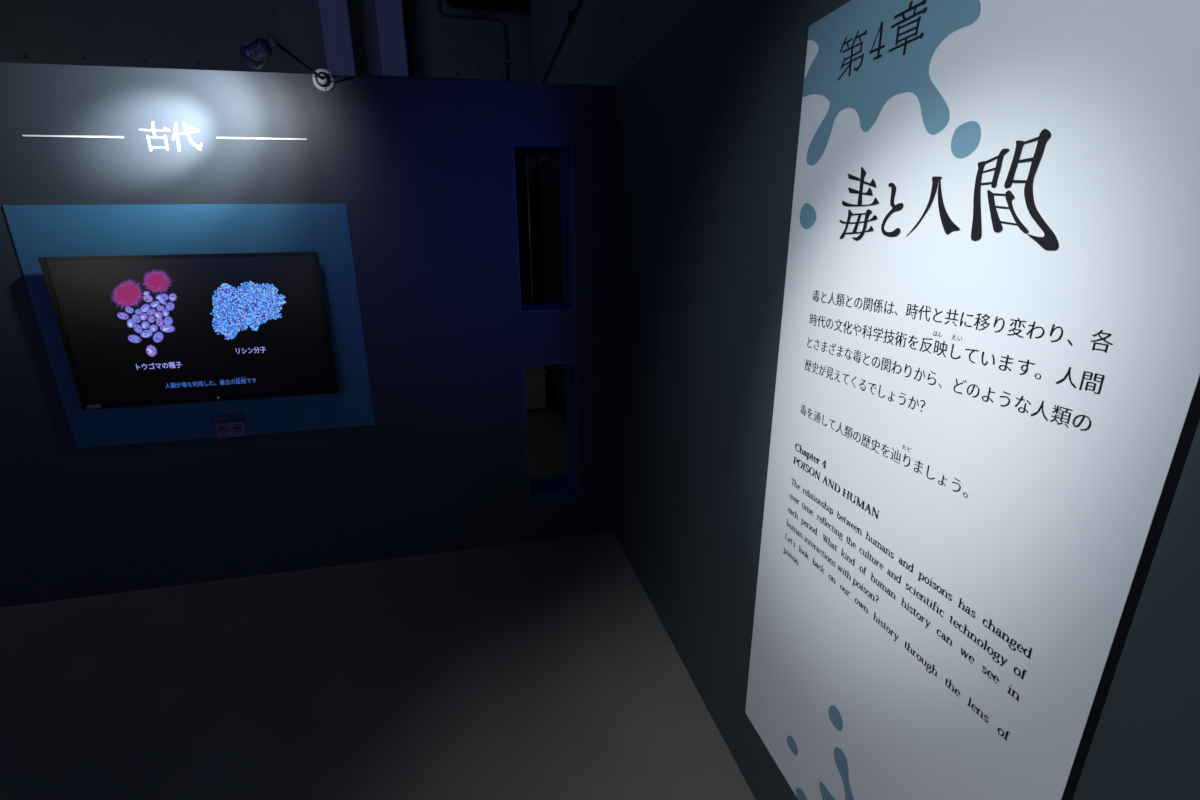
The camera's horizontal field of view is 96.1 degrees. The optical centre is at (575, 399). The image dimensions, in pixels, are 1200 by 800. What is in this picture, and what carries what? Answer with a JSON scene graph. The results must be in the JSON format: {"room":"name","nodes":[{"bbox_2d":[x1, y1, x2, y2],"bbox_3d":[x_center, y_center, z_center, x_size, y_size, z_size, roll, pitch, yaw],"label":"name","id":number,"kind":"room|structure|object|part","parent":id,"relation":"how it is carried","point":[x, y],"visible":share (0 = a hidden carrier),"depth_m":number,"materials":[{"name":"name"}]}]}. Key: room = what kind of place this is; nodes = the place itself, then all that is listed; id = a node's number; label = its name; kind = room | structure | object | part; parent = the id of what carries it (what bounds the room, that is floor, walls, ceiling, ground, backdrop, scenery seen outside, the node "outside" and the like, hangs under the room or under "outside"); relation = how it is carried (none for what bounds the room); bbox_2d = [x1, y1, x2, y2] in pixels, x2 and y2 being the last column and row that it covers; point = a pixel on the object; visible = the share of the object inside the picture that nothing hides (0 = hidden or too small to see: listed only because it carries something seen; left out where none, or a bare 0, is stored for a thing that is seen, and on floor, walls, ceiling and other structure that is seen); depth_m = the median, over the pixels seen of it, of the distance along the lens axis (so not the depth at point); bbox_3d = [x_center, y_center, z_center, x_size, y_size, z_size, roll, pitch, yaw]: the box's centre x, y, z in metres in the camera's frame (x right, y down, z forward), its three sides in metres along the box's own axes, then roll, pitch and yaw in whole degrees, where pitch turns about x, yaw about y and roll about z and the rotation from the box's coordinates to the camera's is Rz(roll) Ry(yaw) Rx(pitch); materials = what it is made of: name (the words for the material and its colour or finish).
{"room":"museum","nodes":[
{"label":"museum","id":0,"kind":"room"},
{"bbox_2d":[0,0,538,303],"bbox_3d":[-3.426,-2.115,5.341,6.075,4.500,0.194,-4,17,-11],"label":"ceiling","id":1,"kind":"structure","parent":0,"point":[167,34],"depth_m":4.95,"materials":[{"name":"grey"}]},
{"bbox_3d":[-5.027,-3.404,4.515,0.917,1.497,0.012,-4,17,-11],"label":"concrete panel","id":2,"kind":"part","parent":1,"relation":"part of","materials":[{"name":"grey concrete"}]},
{"bbox_3d":[-4.127,-3.473,4.690,0.917,1.497,0.012,-4,17,-11],"label":"concrete panel","id":3,"kind":"part","parent":1,"relation":"part of","materials":[{"name":"grey concrete"}]},
{"bbox_3d":[-3.226,-3.542,4.865,0.917,1.497,0.012,-4,17,-11],"label":"concrete panel","id":4,"kind":"part","parent":1,"relation":"part of","materials":[{"name":"grey concrete"}]},
{"bbox_3d":[-2.325,-3.611,5.041,0.917,1.497,0.012,-4,17,-11],"label":"concrete panel","id":5,"kind":"part","parent":1,"relation":"part of","materials":[{"name":"grey concrete"}]},
{"bbox_3d":[-1.425,-3.679,5.216,0.917,1.497,0.012,-4,17,-11],"label":"concrete panel","id":6,"kind":"part","parent":1,"relation":"part of","materials":[{"name":"grey concrete"}]},
{"bbox_2d":[437,0,508,80],"bbox_3d":[-0.967,-2.036,5.768,0.659,3.920,0.050,-4,17,-11],"label":"conduit","id":7,"kind":"object","parent":1,"relation":"attached to","point":[505,61],"visible":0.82,"depth_m":5.28,"materials":[{"name":"grey metal"}]},
{"bbox_3d":[-0.725,-3.733,5.352,0.507,1.497,0.012,-4,17,-11],"label":"concrete panel","id":8,"kind":"part","parent":1,"relation":"part of","materials":[{"name":"grey concrete"}]},
{"bbox_3d":[-0.699,-2.297,5.785,0.507,1.497,0.012,-4,17,-11],"label":"concrete panel","id":9,"kind":"part","parent":1,"relation":"part of","materials":[{"name":"black"}]},
{"bbox_3d":[-0.674,-0.861,6.217,0.507,1.497,0.012,-4,17,-11],"label":"concrete panel","id":10,"kind":"part","parent":1,"relation":"part of","materials":[{"name":"black"}]},
{"bbox_2d":[0,62,613,607],"bbox_3d":[-2.761,-0.172,2.489,6.000,2.400,0.300,-4,17,-11],"label":"wall","id":11,"kind":"structure","parent":0,"point":[422,169],"depth_m":2.63,"materials":[{"name":"blue paint"}]},
{"bbox_2d":[22,135,123,137],"bbox_3d":[-2.059,-1.082,2.210,0.359,0.006,0.003,-4,17,-11],"label":"line","id":12,"kind":"object","parent":11,"relation":"attached to","point":[22,135],"depth_m":2.21,"materials":[{"name":"white paint"}]},
{"bbox_2d":[139,122,201,150],"bbox_3d":[-1.710,-1.112,2.276,0.228,0.113,0.001,-4,17,-11],"label":"lettering","id":13,"kind":"object","parent":11,"relation":"attached to","point":[175,133],"depth_m":2.28,"materials":[{"name":"white paint"}]},
{"bbox_2d":[3,204,374,447],"bbox_3d":[-1.702,-0.338,2.508,1.339,1.078,0.004,-4,17,-11],"label":"board","id":14,"kind":"object","parent":11,"relation":"attached to","point":[36,231],"visible":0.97,"depth_m":2.47,"materials":[{"name":"paint"}]},
{"bbox_2d":[38,252,338,409],"bbox_3d":[-1.713,-0.323,2.475,1.091,0.671,0.057,-4,17,-11],"label":"television","id":15,"kind":"object","parent":14,"relation":"attached to","point":[135,330],"visible":1,"depth_m":2.44,"materials":[{"name":"black glass"}]},
{"bbox_2d":[208,413,245,423],"bbox_3d":[-1.701,0.090,2.630,0.161,0.043,0.002,-4,17,-11],"label":"label","id":16,"kind":"object","parent":14,"relation":"attached to","point":[238,417],"visible":1,"depth_m":2.63,"materials":[{"name":"blue"}]},
{"bbox_2d":[215,422,245,437],"bbox_3d":[-1.697,0.147,2.648,0.125,0.073,0.002,-4,17,-11],"label":"sign","id":17,"kind":"object","parent":14,"relation":"attached to","point":[235,429],"visible":1,"depth_m":2.65,"materials":[{"name":"grey"}]},
{"bbox_2d":[217,137,306,139],"bbox_3d":[-1.362,-1.138,2.345,0.360,0.006,0.003,-4,17,-11],"label":"line","id":18,"kind":"object","parent":11,"relation":"attached to","point":[217,137],"depth_m":2.35,"materials":[{"name":"white paint"}]},
{"bbox_2d":[239,34,497,91],"bbox_3d":[-0.848,-1.361,2.297,1.087,0.121,0.445,-17,23,-42],"label":"spotlight","id":19,"kind":"object","parent":11,"relation":"attached to","point":[254,54],"visible":1,"depth_m":1.90,"materials":[{"name":"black metal"}]},
{"bbox_3d":[-1.062,-1.304,2.078,0.016,0.025,0.478,-3,17,-5],"label":"arm","id":20,"kind":"part","parent":19,"relation":"part of","materials":[{"name":"black metal"}]},
{"bbox_3d":[-1.089,-1.382,2.328,0.088,0.088,0.011,-4,17,-11],"label":"mount plate","id":21,"kind":"part","parent":19,"relation":"part of","materials":[{"name":"white metal"}]},
{"bbox_2d":[513,145,520,309],"bbox_3d":[-0.319,-0.875,2.812,0.005,0.793,0.298,-4,17,-11],"label":"trim","id":22,"kind":"structure","parent":11,"relation":"attached to","point":[513,145],"depth_m":2.66,"materials":[{"name":"blue"}]},
{"bbox_2d":[523,365,529,501],"bbox_3d":[-0.300,0.160,3.123,0.005,0.810,0.298,-4,17,-11],"label":"trim","id":23,"kind":"structure","parent":11,"relation":"attached to","point":[523,365],"depth_m":2.98,"materials":[{"name":"blue"}]},
{"bbox_2d":[514,145,570,155],"bbox_3d":[-0.188,-1.263,2.725,0.277,0.005,0.298,-4,17,-11],"label":"trim","id":24,"kind":"structure","parent":11,"relation":"attached to","point":[553,150],"depth_m":2.69,"materials":[{"name":"blue"}]},
{"bbox_2d":[521,303,573,311],"bbox_3d":[-0.174,-0.508,2.952,0.277,0.005,0.298,-4,17,-11],"label":"trim","id":25,"kind":"structure","parent":11,"relation":"attached to","point":[549,306],"depth_m":2.92,"materials":[{"name":"blue"}]},
{"bbox_2d":[524,362,574,365],"bbox_3d":[-0.169,-0.236,3.034,0.277,0.005,0.298,-4,17,-11],"label":"trim","id":26,"kind":"structure","parent":11,"relation":"attached to","point":[563,362],"depth_m":2.89,"materials":[{"name":"blue"}]},
{"bbox_2d":[529,475,576,501],"bbox_3d":[-0.155,0.534,3.266,0.277,0.005,0.298,-4,17,-11],"label":"trim","id":27,"kind":"structure","parent":11,"relation":"attached to","point":[559,483],"depth_m":3.26,"materials":[{"name":"blue"}]},
{"bbox_2d":[534,491,563,496],"bbox_3d":[-0.158,0.554,3.186,0.177,0.004,0.030,-4,17,-11],"label":"label","id":28,"kind":"object","parent":27,"relation":"on","point":[555,492],"visible":1,"depth_m":3.18,"materials":[{"name":"grey"}]},
{"bbox_2d":[560,145,574,309],"bbox_3d":[-0.043,-0.896,2.865,0.005,0.793,0.298,-4,17,-11],"label":"trim","id":29,"kind":"structure","parent":11,"relation":"attached to","point":[566,157],"depth_m":2.84,"materials":[{"name":"blue"}]},
{"bbox_2d":[565,362,577,496],"bbox_3d":[-0.024,0.139,3.177,0.005,0.810,0.298,-4,17,-11],"label":"trim","id":30,"kind":"structure","parent":11,"relation":"attached to","point":[570,368],"depth_m":3.15,"materials":[{"name":"blue"}]},
{"bbox_2d":[0,393,754,799],"bbox_3d":[-0.771,1.605,0.839,9.400,0.120,11.800,-4,17,-11],"label":"floor","id":31,"kind":"structure","parent":0,"point":[546,669],"depth_m":2.14,"materials":[{"name":"grey carpet"}]},
{"bbox_2d":[318,0,359,75],"bbox_3d":[-2.153,-2.135,5.334,0.278,4.500,0.325,-4,17,-11],"label":"column","id":32,"kind":"structure","parent":31,"relation":"on","point":[337,21],"depth_m":4.86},
{"bbox_2d":[375,0,409,76],"bbox_3d":[-1.689,-2.171,5.424,0.271,4.500,0.325,-4,17,-11],"label":"column","id":33,"kind":"structure","parent":31,"relation":"on","point":[390,14],"depth_m":4.94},
{"bbox_2d":[514,155,533,304],"bbox_3d":[-0.976,-1.249,5.541,1.120,2.644,0.060,-4,17,-11],"label":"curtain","id":34,"kind":"object","parent":31,"relation":"on","point":[522,199],"visible":0.07,"depth_m":5.49,"materials":[{"name":"blue fabric"}]},
{"bbox_2d":[524,365,546,411],"bbox_3d":[-0.629,-0.119,5.624,0.620,0.420,0.435,-4,17,-11],"label":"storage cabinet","id":35,"kind":"object","parent":31,"relation":"on","point":[535,375],"visible":0.3,"depth_m":5.47,"materials":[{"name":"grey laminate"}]},
{"bbox_2d":[528,0,699,425],"bbox_3d":[0.310,-1.413,2.788,0.189,4.500,6.900,-4,17,-11],"label":"wall","id":36,"kind":"structure","parent":0,"point":[605,39],"depth_m":3.78,"materials":[{"name":"grey paint"}]},
{"bbox_3d":[-0.335,-3.786,4.714,0.012,1.042,1.297,-4,17,-11],"label":"concrete panel","id":37,"kind":"part","parent":36,"relation":"part of","materials":[{"name":"grey concrete"}]},
{"bbox_3d":[-0.317,-2.783,5.016,0.012,1.047,1.297,-4,17,-11],"label":"concrete panel","id":38,"kind":"part","parent":36,"relation":"part of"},
{"bbox_2d":[541,0,581,82],"bbox_3d":[-0.006,-2.457,3.411,0.036,0.188,4.581,-4,17,-11],"label":"conduit","id":39,"kind":"object","parent":36,"relation":"attached to","point":[571,14],"visible":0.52,"depth_m":3.67,"materials":[{"name":"black metal"}]},
{"bbox_3d":[-0.001,-2.351,3.561,0.012,1.047,1.797,-4,17,-11],"label":"concrete panel","id":40,"kind":"part","parent":36,"relation":"part of","materials":[{"name":"grey concrete"}]},
{"bbox_3d":[0.366,-1.849,1.872,0.012,1.047,1.797,-4,17,-11],"label":"concrete panel","id":41,"kind":"part","parent":36,"relation":"part of","materials":[{"name":"grey concrete"}]},
{"bbox_2d":[613,0,1199,799],"bbox_3d":[0.541,0.061,1.518,0.060,2.400,3.600,-4,17,-11],"label":"wall","id":42,"kind":"structure","parent":0,"point":[707,121],"depth_m":1.69,"materials":[{"name":"paint"}]},
{"bbox_2d":[745,0,1199,799],"bbox_3d":[0.601,0.197,1.043,0.023,1.842,0.782,-4,17,-11],"label":"text panel","id":43,"kind":"object","parent":42,"relation":"attached to","point":[986,410],"visible":1,"depth_m":0.83,"materials":[{"name":"white"}]},
{"bbox_3d":[-0.851,-2.818,-0.492,9.400,0.120,11.800,-4,17,-11],"label":"ceiling","id":44,"kind":"structure","parent":0,"visible":0},
{"bbox_2d":[446,0,523,11],"bbox_3d":[-0.852,-4.068,4.981,0.730,0.640,0.430,-4,17,-11],"label":"duct","id":45,"kind":"object","parent":44,"relation":"attached to","point":[504,5],"visible":1,"depth_m":5.16,"materials":[{"name":"metal"}]}
]}

